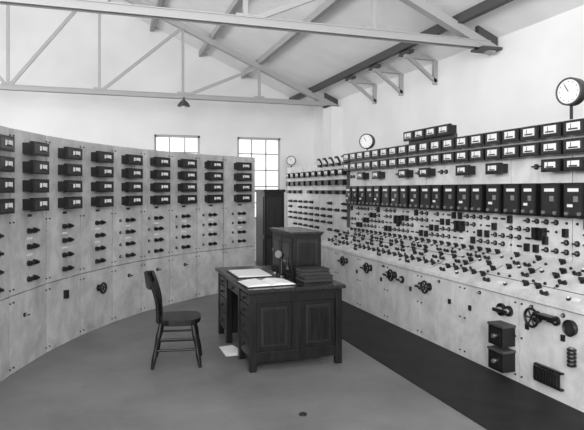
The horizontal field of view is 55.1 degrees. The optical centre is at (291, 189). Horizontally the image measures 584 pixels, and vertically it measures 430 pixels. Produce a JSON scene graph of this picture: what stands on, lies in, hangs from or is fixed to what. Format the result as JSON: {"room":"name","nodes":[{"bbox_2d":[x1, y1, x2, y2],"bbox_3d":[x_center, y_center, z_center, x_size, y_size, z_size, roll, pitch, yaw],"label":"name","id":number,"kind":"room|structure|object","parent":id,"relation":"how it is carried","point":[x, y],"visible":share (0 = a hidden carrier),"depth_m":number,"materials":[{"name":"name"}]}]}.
{"room":"electrical room","nodes":[
{"label":"electrical room","id":0,"kind":"room"},
{"bbox_2d":[0,4,312,260],"bbox_3d":[-5.766,-1.601,11.896,13.200,6.602,0.220,0,0,-18],"label":"wall","id":1,"kind":"structure","parent":0,"point":[70,60],"depth_m":12.49,"materials":[{"name":"white paint"}]},
{"bbox_2d":[154,135,199,153],"bbox_3d":[-2.631,-0.260,12.864,1.080,2.000,0.170,0,0,-18],"label":"window","id":2,"kind":"structure","parent":1,"relation":"in","point":[155,136],"depth_m":12.93,"materials":[{"name":"grey paint"}]},
{"bbox_2d":[237,137,279,220],"bbox_3d":[-0.791,-0.260,13.479,1.120,2.000,0.170,0,0,-18],"label":"window","id":3,"kind":"structure","parent":1,"relation":"in","point":[238,138],"depth_m":13.57,"materials":[{"name":"grey paint"}]},
{"bbox_2d":[0,261,583,429],"bbox_3d":[-3.117,1.750,3.967,13.200,0.100,16.500,0,0,-18],"label":"floor","id":4,"kind":"structure","parent":0,"point":[103,378],"depth_m":4.77,"materials":[{"name":"grey concrete"}]},
{"bbox_2d":[0,125,254,382],"bbox_3d":[-1.965,0.566,6.506,1.197,2.268,7.167,0,0,12],"label":"switchboard","id":5,"kind":"object","parent":4,"relation":"on","point":[82,224],"visible":0.98,"depth_m":6.83,"materials":[{"name":"stone"}]},
{"bbox_2d":[144,270,201,369],"bbox_3d":[-1.170,1.251,5.521,0.560,0.903,0.430,0,0,-8],"label":"wooden chair","id":6,"kind":"object","parent":4,"relation":"on","point":[172,318],"visible":1,"depth_m":5.36,"materials":[{"name":"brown wood"}]},
{"bbox_2d":[219,345,237,355],"bbox_3d":[-0.638,1.694,5.919,0.216,0.007,0.373,0,0,-18],"label":"papers","id":7,"kind":"object","parent":4,"relation":"on","point":[230,350],"visible":0.82,"depth_m":5.90,"materials":[{"name":"white paper"}]},
{"bbox_2d":[255,189,285,265],"bbox_3d":[-0.416,0.845,10.557,0.420,1.710,0.650,0,0,-18],"label":"tall cabinet","id":8,"kind":"object","parent":4,"relation":"on","point":[269,202],"visible":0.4,"depth_m":10.28,"materials":[{"name":"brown wood"}]},
{"bbox_2d":[215,265,345,372],"bbox_3d":[-0.195,1.312,6.082,0.990,0.775,1.610,0,0,-18],"label":"wooden desk","id":9,"kind":"object","parent":4,"relation":"on","point":[302,320],"visible":0.93,"depth_m":5.40,"materials":[{"name":"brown wood"}]},
{"bbox_2d":[227,269,271,277],"bbox_3d":[-0.469,0.916,6.169,0.400,0.014,0.560,0,0,-18],"label":"open book","id":10,"kind":"object","parent":9,"relation":"on","point":[242,273],"visible":0.93,"depth_m":6.10,"materials":[{"name":"white paper"}]},
{"bbox_2d":[237,278,296,287],"bbox_3d":[-0.253,0.908,5.524,0.500,0.029,0.360,0,0,-21],"label":"open book","id":11,"kind":"object","parent":9,"relation":"on","point":[267,282],"visible":1,"depth_m":5.44,"materials":[{"name":"white paper"}]},
{"bbox_2d":[268,272,279,277],"bbox_3d":[-0.181,0.889,5.844,0.120,0.069,0.065,0,0,-18],"label":"inkwell","id":12,"kind":"object","parent":9,"relation":"on","point":[274,274],"visible":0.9,"depth_m":5.83,"materials":[{"name":"grey glass"}]},
{"bbox_2d":[275,250,289,277],"bbox_3d":[-0.109,0.781,5.962,0.158,0.287,0.139,0,0,-18],"label":"telephone","id":13,"kind":"object","parent":9,"relation":"on","point":[278,254],"visible":0.94,"depth_m":5.93,"materials":[{"name":"black metal"}]},
{"bbox_2d":[270,227,323,277],"bbox_3d":[0.037,0.685,6.312,0.370,0.480,0.810,0,0,-18],"label":"base cabinet","id":14,"kind":"object","parent":9,"relation":"on","point":[302,246],"visible":0.85,"depth_m":5.98,"materials":[{"name":"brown wood"}]},
{"bbox_2d":[295,266,332,282],"bbox_3d":[0.223,0.863,5.746,0.335,0.119,0.281,0,0,-18],"label":"books","id":15,"kind":"object","parent":9,"relation":"on","point":[313,273],"visible":1,"depth_m":5.67,"materials":[{"name":"black paper"}]},
{"bbox_2d":[299,412,306,415],"bbox_3d":[0.083,1.691,4.234,0.059,0.018,0.059,0,0,-18],"label":"floor outlet","id":16,"kind":"object","parent":4,"relation":"on","point":[300,413],"visible":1,"depth_m":4.22,"materials":[{"name":"black metal"}]},
{"bbox_2d":[286,118,583,411],"bbox_3d":[1.295,0.448,7.849,0.830,2.505,10.968,0,0,-18],"label":"switchboard","id":17,"kind":"object","parent":4,"relation":"on","point":[472,246],"visible":1,"depth_m":6.08,"materials":[{"name":"stone"}]},
{"bbox_2d":[286,156,295,166],"bbox_3d":[-0.017,-0.645,12.966,0.219,0.290,0.092,0,0,5],"label":"meter","id":18,"kind":"object","parent":17,"relation":"attached to","point":[291,160],"visible":1,"depth_m":12.93,"materials":[{"name":"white metal"}]},
{"bbox_2d":[359,134,374,149],"bbox_3d":[1.236,-0.782,9.219,0.249,0.285,0.093,0,0,31],"label":"meter","id":19,"kind":"object","parent":17,"relation":"on","point":[366,141],"visible":0.99,"depth_m":9.18,"materials":[{"name":"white metal"}]},
{"bbox_2d":[555,77,583,118],"bbox_3d":[2.583,-0.840,5.186,0.094,0.400,0.259,0,0,-30],"label":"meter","id":20,"kind":"object","parent":17,"relation":"on","point":[570,91],"visible":0.99,"depth_m":5.16,"materials":[{"name":"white metal"}]},
{"bbox_2d":[342,301,583,429],"bbox_3d":[0.796,1.696,7.119,0.880,0.008,11.000,0,0,-18],"label":"rubber floor mat","id":21,"kind":"object","parent":4,"relation":"on","point":[489,398],"visible":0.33,"depth_m":4.95,"materials":[{"name":"black rubber"}]},
{"bbox_2d":[150,0,513,99],"bbox_3d":[-2.833,-3.392,4.062,11.480,2.540,16.500,0,0,-18],"label":"roof beams","id":22,"kind":"structure","parent":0,"point":[486,6],"depth_m":9.32,"materials":[{"name":"grey metal"}]},
{"bbox_2d":[109,0,583,108],"bbox_3d":[-3.152,-3.456,4.071,13.600,3.092,16.720,0,0,-18],"label":"ceiling","id":23,"kind":"structure","parent":0,"point":[307,60],"depth_m":9.56,"materials":[{"name":"white paint"}]},
{"bbox_2d":[313,5,583,164],"bbox_3d":[3.203,-0.149,6.194,0.200,3.698,16.720,0,0,-18],"label":"wall","id":24,"kind":"structure","parent":0,"point":[515,86],"depth_m":7.68,"materials":[{"name":"white paint"}]},
{"bbox_2d":[0,0,339,107],"bbox_3d":[-5.214,-3.271,10.351,13.112,2.983,0.260,0,0,-18],"label":"roof truss","id":25,"kind":"object","parent":24,"relation":"attached to","point":[326,101],"depth_m":11.28,"materials":[{"name":"grey metal"}]},
{"bbox_2d":[177,97,189,107],"bbox_3d":[-2.173,-1.760,11.241,0.257,0.200,0.257,0,0,-18],"label":"pendant lamp","id":26,"kind":"object","parent":25,"relation":"hanging from","point":[183,103],"visible":1,"depth_m":11.18,"materials":[{"name":"black metal"}]},
{"bbox_2d":[0,0,502,55],"bbox_3d":[-3.529,-3.271,5.305,13.112,2.983,0.260,0,0,-18],"label":"roof truss","id":27,"kind":"object","parent":24,"relation":"attached to","point":[480,40],"depth_m":6.47,"materials":[{"name":"grey metal"}]},
{"bbox_2d":[323,106,341,163],"bbox_3d":[0.890,-0.060,12.422,0.240,3.520,0.500,0,0,-18],"label":"pilaster","id":28,"kind":"object","parent":24,"relation":"attached to","point":[332,115],"depth_m":12.21,"materials":[{"name":"white paint"}]},
{"bbox_2d":[345,75,376,103],"bbox_3d":[1.336,-1.877,10.568,0.590,0.475,0.320,0,0,-18],"label":"wall bracket","id":29,"kind":"object","parent":24,"relation":"attached to","point":[351,79],"visible":0.89,"depth_m":10.57,"materials":[{"name":"grey metal"}]},
{"bbox_2d":[369,64,403,95],"bbox_3d":[1.653,-1.877,9.619,0.590,0.475,0.320,0,0,-18],"label":"wall bracket","id":30,"kind":"object","parent":24,"relation":"attached to","point":[375,68],"visible":0.91,"depth_m":9.61,"materials":[{"name":"grey metal"}]},
{"bbox_2d":[399,49,437,84],"bbox_3d":[1.985,-1.877,8.623,0.590,0.475,0.320,0,0,-18],"label":"wall bracket","id":31,"kind":"object","parent":24,"relation":"attached to","point":[407,54],"visible":0.89,"depth_m":8.62,"materials":[{"name":"grey metal"}]}
]}

